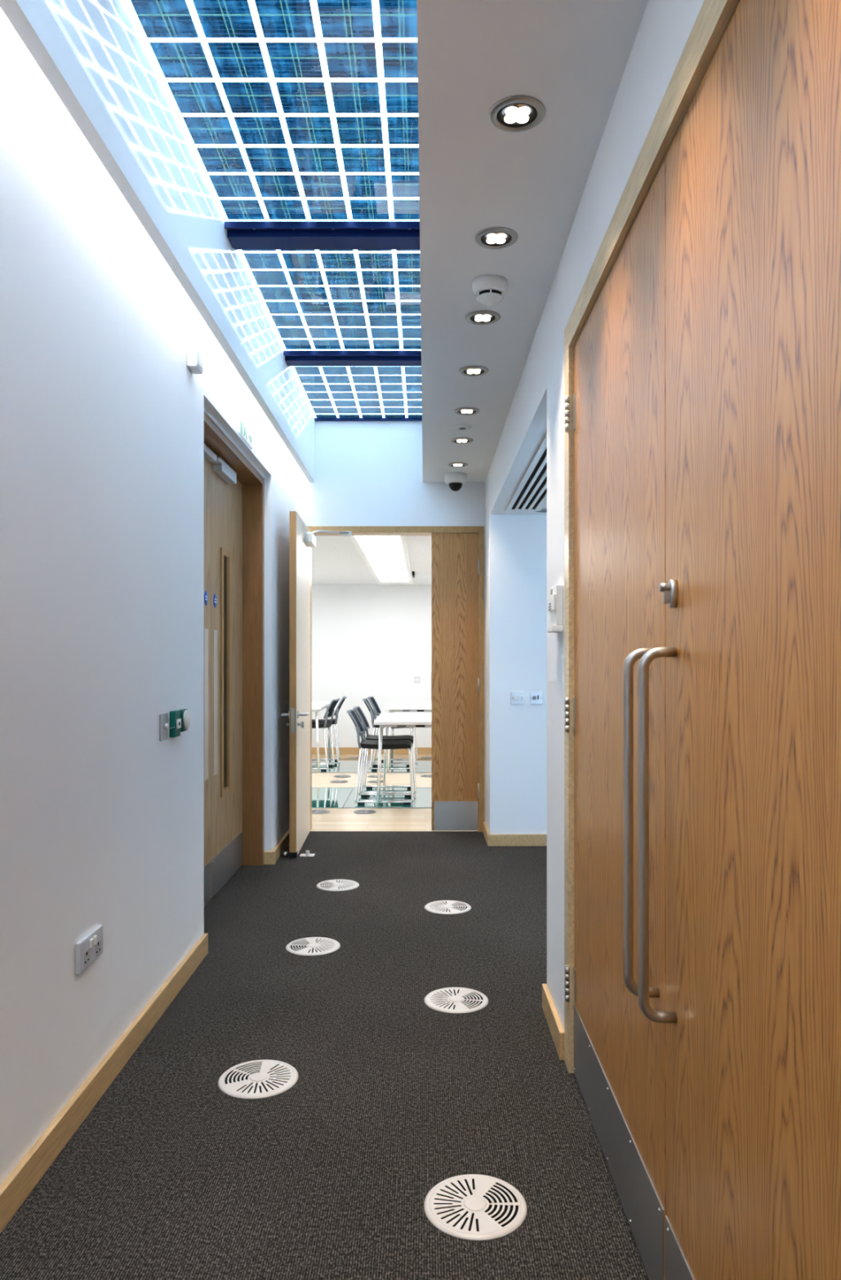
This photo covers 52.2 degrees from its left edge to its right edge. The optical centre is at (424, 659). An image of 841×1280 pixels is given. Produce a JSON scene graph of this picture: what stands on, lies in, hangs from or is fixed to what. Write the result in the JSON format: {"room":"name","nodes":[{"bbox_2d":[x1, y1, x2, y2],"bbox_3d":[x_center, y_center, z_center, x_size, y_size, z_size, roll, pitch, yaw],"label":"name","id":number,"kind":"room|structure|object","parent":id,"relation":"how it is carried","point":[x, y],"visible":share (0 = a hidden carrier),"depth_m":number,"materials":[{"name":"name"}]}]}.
{"room":"office corridor","nodes":[
{"label":"office corridor","id":0,"kind":"room"},
{"bbox_2d":[0,7,295,1186],"bbox_3d":[-1.366,-0.129,2.070,0.764,2.870,8.924,0,0,0],"label":"wall","id":1,"kind":"structure","parent":0,"point":[102,406],"depth_m":2.57,"materials":[{"name":"white paint"}]},
{"bbox_2d":[75,924,102,973],"bbox_3d":[-0.973,0.841,2.504,0.022,0.087,0.177,0,0,0],"label":"double socket","id":2,"kind":"object","parent":1,"relation":"attached to","point":[89,948],"visible":1,"depth_m":2.48,"materials":[{"name":"white plastic"}]},
{"bbox_2d":[0,933,208,1233],"bbox_3d":[-0.975,1.263,0.720,0.018,0.087,6.224,0,0,0],"label":"baseboard","id":3,"kind":"structure","parent":1,"relation":"attached to","point":[29,1171],"depth_m":2.47,"materials":[{"name":"brown wood"}]},
{"bbox_2d":[160,712,175,741],"bbox_3d":[-0.972,0.252,3.248,0.023,0.099,0.124,0,0,0],"label":"switch","id":4,"kind":"object","parent":1,"relation":"attached to","point":[164,726],"visible":1,"depth_m":3.22,"materials":[{"name":"silver metal"}]},
{"bbox_2d":[169,710,181,737],"bbox_3d":[-0.969,0.248,3.343,0.029,0.101,0.071,0,0,0],"label":"box","id":5,"kind":"object","parent":1,"relation":"attached to","point":[175,716],"visible":1,"depth_m":3.31,"materials":[{"name":"teal plastic"}]},
{"bbox_2d":[175,706,190,733],"bbox_3d":[-0.966,0.241,3.434,0.035,0.106,0.090,0,0,0],"label":"button","id":6,"kind":"object","parent":1,"relation":"attached to","point":[184,714],"visible":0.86,"depth_m":3.41,"materials":[{"name":"white plastic"}]},
{"bbox_2d":[186,338,203,373],"bbox_3d":[-0.960,-1.268,3.595,0.047,0.117,0.106,0,0,0],"label":"sensor","id":7,"kind":"object","parent":1,"relation":"attached to","point":[194,349],"visible":1,"depth_m":3.54,"materials":[{"name":"white plastic"}]},
{"bbox_2d":[204,443,217,906],"bbox_3d":[-1.159,0.093,4.277,0.083,2.412,0.757,0,0,0],"label":"door","id":8,"kind":"structure","parent":1,"relation":"in","point":[210,456],"depth_m":4.55,"materials":[{"name":"brown wood"}]},
{"bbox_2d":[210,455,242,899],"bbox_3d":[-1.153,0.093,5.053,0.095,2.412,0.801,0,0,0],"label":"door","id":9,"kind":"structure","parent":1,"relation":"in","point":[226,491],"depth_m":4.99,"materials":[{"name":"brown wood"}]},
{"bbox_2d":[204,411,264,865],"bbox_3d":[-1.127,0.072,4.683,0.193,2.468,1.652,0,0,0],"label":"door frame","id":10,"kind":"structure","parent":1,"relation":"attached to","point":[253,483],"depth_m":5.46,"materials":[{"name":"brown wood"}]},
{"bbox_2d":[239,405,253,448],"bbox_3d":[-0.981,-1.272,4.715,0.006,0.143,0.340,0,0,0],"label":"exit sign","id":11,"kind":"object","parent":1,"relation":"attached to","point":[246,426],"visible":1,"depth_m":4.70,"materials":[{"name":"white plastic"}]},
{"bbox_2d":[240,410,251,428],"bbox_3d":[-0.978,-1.314,4.710,0.001,0.025,0.276,0,0,0],"label":"print","id":12,"kind":"object","parent":11,"relation":"on","point":[244,418],"depth_m":4.70,"materials":[{"name":"green"}]},
{"bbox_2d":[263,828,289,864],"bbox_3d":[-0.993,1.266,6.008,0.072,0.081,1.045,0,0,0],"label":"baseboard","id":13,"kind":"structure","parent":1,"relation":"attached to","point":[270,857],"depth_m":5.60,"materials":[{"name":"brown wood"}]},
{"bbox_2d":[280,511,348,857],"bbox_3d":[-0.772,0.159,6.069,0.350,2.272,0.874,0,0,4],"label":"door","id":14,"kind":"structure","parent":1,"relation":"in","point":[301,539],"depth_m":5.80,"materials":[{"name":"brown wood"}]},
{"bbox_2d":[0,0,315,482],"bbox_3d":[-0.994,-1.591,2.070,0.313,0.480,8.924,0,0,0],"label":"wall","id":15,"kind":"structure","parent":0,"point":[92,54],"depth_m":2.69,"materials":[{"name":"white paint"}]},
{"bbox_2d":[0,754,648,1279],"bbox_3d":[-0.460,1.352,4.766,6.808,0.092,14.683,0,0,0],"label":"floor","id":16,"kind":"structure","parent":0,"point":[170,1175],"depth_m":2.52,"materials":[{"name":"carpet"}]},
{"bbox_2d":[217,1059,298,1099],"bbox_3d":[-0.518,1.302,2.676,0.246,0.008,0.246,0,0,30],"label":"floor vent","id":17,"kind":"object","parent":16,"relation":"in","point":[259,1078],"visible":1,"depth_m":2.66,"materials":[{"name":"grey plastic"}]},
{"bbox_2d":[282,851,288,857],"bbox_3d":[-0.925,1.289,5.704,0.040,0.035,0.040,0,0,0],"label":"door stop","id":18,"kind":"object","parent":16,"relation":"on","point":[285,854],"visible":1,"depth_m":5.69,"materials":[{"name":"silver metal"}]},
{"bbox_2d":[299,850,315,857],"bbox_3d":[-0.784,1.290,5.732,0.097,0.032,0.074,0,0,0],"label":"holder","id":19,"kind":"object","parent":16,"relation":"on","point":[307,854],"visible":1,"depth_m":5.72,"materials":[{"name":"silver metal"}]},
{"bbox_2d":[285,937,340,955],"bbox_3d":[-0.509,1.302,3.912,0.246,0.008,0.246,0,0,5],"label":"floor vent","id":20,"kind":"object","parent":16,"relation":"in","point":[308,946],"visible":1,"depth_m":3.90,"materials":[{"name":"grey plastic"}]},
{"bbox_2d":[311,809,329,813],"bbox_3d":[-0.915,1.304,7.388,0.196,0.006,0.196,0,0,0],"label":"floor vent","id":21,"kind":"object","parent":16,"relation":"in","point":[313,811],"visible":0.84,"depth_m":7.36,"materials":[{"name":"grey metal"}]},
{"bbox_2d":[311,787,352,807],"bbox_3d":[-1.279,1.315,8.179,1.097,0.020,1.178,0,0,0],"label":"floor panel","id":22,"kind":"object","parent":16,"relation":"on","point":[321,797],"visible":0.21,"depth_m":8.16,"materials":[{"name":"teal"}]},
{"bbox_2d":[316,879,359,891],"bbox_3d":[-0.504,1.302,4.973,0.246,0.008,0.246,0,0,-10],"label":"floor vent","id":23,"kind":"object","parent":16,"relation":"in","point":[335,885],"visible":1,"depth_m":4.96,"materials":[{"name":"grey plastic"}]},
{"bbox_2d":[329,780,348,782],"bbox_3d":[-0.920,1.304,9.218,0.196,0.006,0.196,0,0,0],"label":"floor vent","id":24,"kind":"object","parent":16,"relation":"in","point":[331,781],"visible":1,"depth_m":9.19,"materials":[{"name":"black"}]},
{"bbox_2d":[311,759,368,772],"bbox_3d":[-1.279,1.315,10.644,1.097,0.020,1.343,0,0,0],"label":"floor panel","id":25,"kind":"object","parent":16,"relation":"in","point":[344,765],"visible":0.29,"depth_m":10.55,"materials":[{"name":"teal"}]},
{"bbox_2d":[311,697,339,770],"bbox_3d":[-1.337,0.885,10.319,0.626,0.837,0.453,0,0,4],"label":"chair","id":26,"kind":"object","parent":25,"relation":"on","point":[329,713],"visible":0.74,"depth_m":10.18,"materials":[{"name":"grey plastic"}]},
{"bbox_2d":[311,696,346,764],"bbox_3d":[-1.300,0.885,10.841,0.626,0.837,0.453,0,0,-4],"label":"chair","id":27,"kind":"object","parent":25,"relation":"on","point":[335,713],"visible":0.62,"depth_m":10.66,"materials":[{"name":"grey plastic"}]},
{"bbox_2d":[333,774,351,777],"bbox_3d":[-0.925,1.304,9.632,0.196,0.006,0.196,0,0,0],"label":"floor vent","id":28,"kind":"object","parent":16,"relation":"in","point":[339,775],"visible":1,"depth_m":9.61,"materials":[{"name":"black"}]},
{"bbox_2d":[353,809,376,813],"bbox_3d":[-0.515,1.304,7.388,0.196,0.006,0.196,0,0,0],"label":"floor vent","id":29,"kind":"object","parent":16,"relation":"in","point":[357,811],"visible":1,"depth_m":7.36,"materials":[{"name":"grey metal"}]},
{"bbox_2d":[311,758,431,808],"bbox_3d":[-0.727,1.310,9.453,4.416,0.012,3.754,0,0,0],"label":"trim","id":30,"kind":"structure","parent":16,"relation":"on","point":[312,758],"depth_m":9.96,"materials":[{"name":"grey"}]},
{"bbox_2d":[367,774,382,777],"bbox_3d":[-0.543,1.304,9.632,0.196,0.006,0.196,0,0,0],"label":"floor vent","id":31,"kind":"object","parent":16,"relation":"in","point":[372,775],"visible":0.69,"depth_m":9.61,"materials":[{"name":"black"}]},
{"bbox_2d":[367,780,386,782],"bbox_3d":[-0.515,1.304,9.218,0.196,0.006,0.196,0,0,0],"label":"floor vent","id":32,"kind":"object","parent":16,"relation":"in","point":[369,781],"visible":0.66,"depth_m":9.19,"materials":[{"name":"black"}]},
{"bbox_2d":[343,787,431,807],"bbox_3d":[-0.175,1.315,8.179,1.097,0.020,1.178,0,0,0],"label":"floor panel","id":33,"kind":"object","parent":16,"relation":"on","point":[422,797],"visible":0.57,"depth_m":8.07,"materials":[{"name":"teal"}]},
{"bbox_2d":[346,709,414,804],"bbox_3d":[-0.411,0.885,7.958,0.626,0.837,0.453,0,0,0],"label":"chair","id":34,"kind":"object","parent":33,"relation":"on","point":[365,744],"visible":0.99,"depth_m":7.76,"materials":[{"name":"black plastic"}]},
{"bbox_2d":[352,706,416,793],"bbox_3d":[-0.397,0.885,8.482,0.626,0.837,0.453,0,0,0],"label":"chair","id":35,"kind":"object","parent":33,"relation":"on","point":[357,709],"visible":0.77,"depth_m":8.53,"materials":[{"name":"grey plastic"}]},
{"bbox_2d":[373,712,431,806],"bbox_3d":[0.239,0.925,8.225,1.380,0.760,1.288,0,0,0],"label":"meeting table","id":36,"kind":"object","parent":33,"relation":"on","point":[385,720],"visible":0.52,"depth_m":7.64,"materials":[{"name":"white laminate"}]},
{"bbox_2d":[364,759,431,772],"bbox_3d":[-0.175,1.315,10.644,1.097,0.020,1.343,0,0,0],"label":"floor panel","id":37,"kind":"object","parent":16,"relation":"on","point":[421,765],"visible":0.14,"depth_m":10.55,"materials":[{"name":"teal"}]},
{"bbox_2d":[362,697,412,770],"bbox_3d":[-0.439,0.885,10.321,0.626,0.837,0.453,0,0,-2],"label":"chair","id":38,"kind":"object","parent":37,"relation":"on","point":[366,702],"visible":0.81,"depth_m":10.12,"materials":[{"name":"grey plastic"}]},
{"bbox_2d":[367,696,417,764],"bbox_3d":[-0.411,0.885,10.812,0.626,0.837,0.453,0,0,3],"label":"chair","id":39,"kind":"object","parent":37,"relation":"on","point":[376,709],"visible":0.53,"depth_m":10.94,"materials":[{"name":"grey plastic"}]},
{"bbox_2d":[384,702,431,772],"bbox_3d":[0.230,0.925,10.534,1.380,0.760,1.288,0,0,0],"label":"meeting table","id":40,"kind":"object","parent":37,"relation":"on","point":[393,707],"visible":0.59,"depth_m":9.95,"materials":[{"name":"silver metal"}]},
{"bbox_2d":[420,774,431,777],"bbox_3d":[0.046,1.304,9.660,0.196,0.006,0.196,0,0,0],"label":"floor vent","id":41,"kind":"object","parent":16,"relation":"in","point":[422,775],"visible":0.83,"depth_m":9.64,"materials":[{"name":"grey metal"}]},
{"bbox_2d":[424,900,471,914],"bbox_3d":[0.120,1.302,4.529,0.246,0.008,0.246,0,0,-5],"label":"floor vent","id":42,"kind":"object","parent":16,"relation":"in","point":[440,907],"visible":1,"depth_m":4.51,"materials":[{"name":"grey plastic"}]},
{"bbox_2d":[424,986,488,1013],"bbox_3d":[0.120,1.302,3.294,0.246,0.008,0.246,0,0,8],"label":"floor vent","id":43,"kind":"object","parent":16,"relation":"in","point":[453,1000],"visible":1,"depth_m":3.28,"materials":[{"name":"grey plastic"}]},
{"bbox_2d":[423,1173,527,1240],"bbox_3d":[0.120,1.302,2.053,0.246,0.008,0.246,0,0,0],"label":"floor vent","id":44,"kind":"object","parent":16,"relation":"in","point":[472,1206],"visible":1,"depth_m":2.04,"materials":[{"name":"grey plastic"}]},
{"bbox_3d":[-2.383,1.315,10.644,1.097,0.020,1.343,0,0,0],"label":"floor panel","id":45,"kind":"object","parent":16,"relation":"on","visible":0},
{"bbox_2d":[311,702,330,772],"bbox_3d":[-1.886,0.925,10.534,1.380,0.760,1.288,0,0,0],"label":"meeting table","id":46,"kind":"object","parent":45,"relation":"on","point":[316,706],"visible":0.19,"depth_m":9.96,"materials":[{"name":"silver metal"}]},
{"bbox_2d":[311,584,431,747],"bbox_3d":[-0.460,0.131,11.992,6.808,2.351,0.138,0,0,0],"label":"wall","id":47,"kind":"structure","parent":0,"point":[368,640],"depth_m":11.92,"materials":[{"name":"paint"}]},
{"bbox_2d":[311,747,431,754],"bbox_3d":[-0.460,1.260,11.914,6.440,0.092,0.018,0,0,0],"label":"baseboard","id":48,"kind":"structure","parent":47,"relation":"attached to","point":[322,750],"depth_m":11.91,"materials":[{"name":"brown wood"}]},
{"bbox_2d":[413,676,420,683],"bbox_3d":[-0.106,0.276,11.916,0.092,0.092,0.014,0,0,0],"label":"wall plate","id":49,"kind":"object","parent":47,"relation":"attached to","point":[416,679],"visible":1,"depth_m":11.91,"materials":[{"name":"white plastic"}]},
{"bbox_2d":[311,535,431,584],"bbox_3d":[-0.460,-1.111,9.366,6.808,0.133,5.391,0,0,0],"label":"ceiling","id":50,"kind":"structure","parent":0,"point":[335,559],"depth_m":9.16,"materials":[{"name":"white paint"}]},
{"bbox_2d":[349,535,413,584],"bbox_3d":[-0.386,-1.023,9.136,0.460,0.040,4.471,0,0,0],"label":"ceiling light","id":51,"kind":"object","parent":50,"relation":"attached to","point":[387,557],"visible":0.79,"depth_m":8.51,"materials":[{"name":"white plastic"}]},
{"bbox_2d":[355,535,403,552],"bbox_3d":[-0.386,-1.034,7.572,0.368,0.016,1.288,0,0,0],"label":"diffuser","id":52,"kind":"object","parent":51,"relation":"attached to","point":[365,544],"depth_m":7.55,"materials":[{"name":"white plastic"}]},
{"bbox_2d":[366,555,405,567],"bbox_3d":[-0.386,-1.034,8.906,0.368,0.016,1.288,0,0,0],"label":"diffuser","id":53,"kind":"object","parent":51,"relation":"attached to","point":[372,561],"depth_m":8.93,"materials":[{"name":"white plastic"}]},
{"bbox_2d":[374,569,408,579],"bbox_3d":[-0.386,-1.034,10.309,0.368,0.016,1.426,0,0,0],"label":"diffuser","id":54,"kind":"object","parent":51,"relation":"attached to","point":[379,574],"depth_m":10.29,"materials":[{"name":"white plastic"}]},
{"bbox_2d":[295,414,484,822],"bbox_3d":[-0.460,-0.281,6.601,6.808,3.174,0.138,0,0,0],"label":"wall","id":55,"kind":"structure","parent":0,"point":[368,473],"depth_m":6.53,"materials":[{"name":"white paint"}]},
{"bbox_2d":[339,531,351,536],"bbox_3d":[-0.598,-0.955,6.499,0.092,0.032,0.044,0,0,0],"label":"bracket","id":56,"kind":"object","parent":55,"relation":"attached to","point":[349,534],"visible":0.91,"depth_m":6.48,"materials":[{"name":"silver metal"}]},
{"bbox_2d":[306,526,484,831],"bbox_3d":[-0.233,0.146,6.600,1.364,2.321,0.158,0,0,0],"label":"door frame","id":57,"kind":"structure","parent":55,"relation":"attached to","point":[356,531],"depth_m":6.52,"materials":[{"name":"brown wood"}]},
{"bbox_2d":[431,533,479,830],"bbox_3d":[0.230,0.167,6.542,0.364,2.261,0.057,0,0,0],"label":"door","id":58,"kind":"structure","parent":55,"relation":"in","point":[455,680],"depth_m":6.53,"materials":[{"name":"brown wood"}]},
{"bbox_2d":[483,822,546,845],"bbox_3d":[1.646,1.266,6.265,2.412,0.081,0.478,0,0,0],"label":"baseboard","id":59,"kind":"structure","parent":55,"relation":"attached to","point":[491,839],"depth_m":6.03,"materials":[{"name":"brown wood"}]},
{"bbox_2d":[417,0,648,515],"bbox_3d":[1.141,-1.426,1.935,3.304,0.810,9.034,0,0,6],"label":"ceiling","id":60,"kind":"structure","parent":0,"point":[571,56],"depth_m":2.38,"materials":[{"name":"paint"}]},
{"bbox_2d":[130,0,419,219],"bbox_3d":[-0.389,-1.839,2.939,0.925,0.016,1.481,0,0,0],"label":"skylight panel","id":61,"kind":"object","parent":60,"relation":"attached to","point":[157,18],"visible":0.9,"depth_m":2.81,"materials":[{"name":"blue photovoltaic cells"},{"name":"glass"}]},
{"bbox_2d":[224,221,419,249],"bbox_3d":[-0.427,-1.810,3.680,0.819,0.041,0.193,0,0,0],"label":"beam","id":62,"kind":"structure","parent":60,"relation":"attached to","point":[242,235],"depth_m":3.63,"materials":[{"name":"blue metal"}]},
{"bbox_2d":[241,249,421,349],"bbox_3d":[-0.389,-1.839,4.439,0.925,0.016,1.481,0,0,0],"label":"skylight panel","id":63,"kind":"object","parent":60,"relation":"attached to","point":[255,260],"visible":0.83,"depth_m":4.35,"materials":[{"name":"blue photovoltaic cells"},{"name":"glass"}]},
{"bbox_2d":[283,350,421,366],"bbox_3d":[-0.427,-1.810,5.180,0.819,0.041,0.193,0,0,0],"label":"beam","id":64,"kind":"structure","parent":60,"relation":"attached to","point":[292,357],"depth_m":5.13,"materials":[{"name":"blue metal"}]},
{"bbox_2d":[293,366,422,417],"bbox_3d":[-0.389,-1.839,5.929,0.925,0.016,1.463,0,0,0],"label":"skylight panel","id":65,"kind":"object","parent":60,"relation":"attached to","point":[300,370],"visible":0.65,"depth_m":5.84,"materials":[{"name":"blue glass"}]},
{"bbox_2d":[314,417,422,421],"bbox_3d":[-0.427,-1.822,6.513,0.819,0.016,0.035,0,0,0],"label":"beam","id":66,"kind":"structure","parent":60,"relation":"attached to","point":[315,419],"depth_m":6.50,"materials":[{"name":"blue metal"}]},
{"bbox_2d":[444,471,466,491],"bbox_3d":[0.223,-1.289,6.256,0.166,0.122,0.166,0,0,0],"label":"dome camera","id":67,"kind":"object","parent":60,"relation":"attached to","point":[455,480],"visible":1,"depth_m":6.20,"materials":[{"name":"white plastic"}]},
{"bbox_2d":[448,462,467,467],"bbox_3d":[0.228,-1.346,5.934,0.139,0.009,0.139,0,0,0],"label":"recessed light","id":68,"kind":"object","parent":60,"relation":"in","point":[457,464],"visible":1,"depth_m":5.91,"materials":[{"name":"silver plastic"}]},
{"bbox_2d":[450,437,473,444],"bbox_3d":[0.228,-1.346,5.281,0.139,0.009,0.139,0,0,0],"label":"recessed light","id":69,"kind":"object","parent":60,"relation":"in","point":[457,440],"visible":1,"depth_m":5.27,"materials":[{"name":"silver plastic"}]},
{"bbox_2d":[453,424,471,430],"bbox_3d":[0.218,-1.343,4.977,0.101,0.013,0.101,0,0,0],"label":"ceiling sensor","id":70,"kind":"object","parent":60,"relation":"attached to","point":[460,427],"visible":1,"depth_m":4.96,"materials":[{"name":"white plastic"}]},
{"bbox_2d":[453,407,479,415],"bbox_3d":[0.228,-1.346,4.655,0.139,0.009,0.139,0,0,0],"label":"recessed light","id":71,"kind":"object","parent":60,"relation":"in","point":[461,411],"visible":1,"depth_m":4.64,"materials":[{"name":"silver plastic"}]},
{"bbox_2d":[458,365,488,376],"bbox_3d":[0.228,-1.346,4.008,0.139,0.009,0.139,0,0,0],"label":"recessed light","id":72,"kind":"object","parent":60,"relation":"in","point":[469,371],"visible":1,"depth_m":4.00,"materials":[{"name":"silver plastic"}]},
{"bbox_2d":[465,310,500,324],"bbox_3d":[0.228,-1.346,3.384,0.139,0.009,0.139,0,0,0],"label":"recessed light","id":73,"kind":"object","parent":60,"relation":"in","point":[478,317],"visible":1,"depth_m":3.37,"materials":[{"name":"silver plastic"}]},
{"bbox_2d":[471,274,506,306],"bbox_3d":[0.232,-1.307,3.073,0.125,0.086,0.125,0,0,0],"label":"smoke detector","id":74,"kind":"object","parent":60,"relation":"attached to","point":[490,290],"visible":1,"depth_m":3.04,"materials":[{"name":"white plastic"}]},
{"bbox_2d":[474,226,517,248],"bbox_3d":[0.228,-1.346,2.746,0.139,0.009,0.139,0,0,0],"label":"recessed light","id":75,"kind":"object","parent":60,"relation":"in","point":[492,237],"visible":1,"depth_m":2.74,"materials":[{"name":"silver plastic"}]},
{"bbox_2d":[488,95,545,132],"bbox_3d":[0.228,-1.346,2.123,0.139,0.009,0.139,0,0,0],"label":"recessed light","id":76,"kind":"object","parent":60,"relation":"in","point":[515,113],"visible":1,"depth_m":2.11,"materials":[{"name":"grey metal"}]},
{"bbox_2d":[505,432,546,511],"bbox_3d":[0.665,-1.015,4.687,0.235,0.011,2.272,0,0,0],"label":"ceiling vent","id":77,"kind":"object","parent":60,"relation":"in","point":[531,494],"visible":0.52,"depth_m":5.04,"materials":[{"name":"white plastic"}]},
{"bbox_2d":[534,508,546,512],"bbox_3d":[0.814,-1.017,5.851,0.139,0.009,0.139,0,0,0],"label":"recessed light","id":78,"kind":"object","parent":60,"relation":"in","point":[543,510],"visible":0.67,"depth_m":5.86,"materials":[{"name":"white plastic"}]},
{"bbox_2d":[484,0,703,1030],"bbox_3d":[1.701,-0.022,2.070,2.487,2.657,8.924,0,0,0],"label":"wall","id":79,"kind":"structure","parent":0,"point":[524,554],"depth_m":3.55,"materials":[{"name":"white paint"}]},
{"bbox_2d":[511,691,523,704],"bbox_3d":[0.649,0.267,6.037,0.088,0.088,0.014,0,0,0],"label":"wall switch","id":80,"kind":"object","parent":79,"relation":"attached to","point":[517,697],"visible":1,"depth_m":6.04,"materials":[{"name":"white plastic"}]},
{"bbox_2d":[529,691,542,704],"bbox_3d":[0.784,0.267,6.037,0.088,0.088,0.014,0,0,0],"label":"fused spur","id":81,"kind":"object","parent":79,"relation":"attached to","point":[535,697],"visible":1,"depth_m":6.04,"materials":[{"name":"white plastic"}]},
{"bbox_2d":[542,983,564,1060],"bbox_3d":[0.449,1.261,3.016,0.018,0.090,0.427,0,0,0],"label":"baseboard","id":82,"kind":"structure","parent":79,"relation":"attached to","point":[556,1028],"depth_m":2.95,"materials":[{"name":"brown wood"}]},
{"bbox_2d":[546,584,563,632],"bbox_3d":[0.439,-0.171,2.896,0.035,0.155,0.128,0,0,0],"label":"controller","id":83,"kind":"object","parent":79,"relation":"attached to","point":[556,598],"visible":1,"depth_m":2.83,"materials":[{"name":"white plastic"}]},
{"bbox_2d":[564,157,665,1279],"bbox_3d":[0.456,0.156,2.209,0.111,2.286,1.043,0,0,0],"label":"door","id":84,"kind":"structure","parent":79,"relation":"in","point":[619,397],"depth_m":2.07,"materials":[{"name":"brown wood"}]},
{"bbox_2d":[564,0,739,1073],"bbox_3d":[0.512,0.116,1.696,0.116,2.380,2.210,0,0,0],"label":"door frame","id":85,"kind":"structure","parent":79,"relation":"attached to","point":[712,21],"depth_m":2.28,"materials":[{"name":"brown wood"}]},
{"bbox_2d":[637,0,840,1279],"bbox_3d":[0.456,0.156,1.178,0.111,2.286,1.009,0,0,0],"label":"door","id":86,"kind":"structure","parent":79,"relation":"in","point":[751,589],"depth_m":1.24,"materials":[{"name":"brown wood"}]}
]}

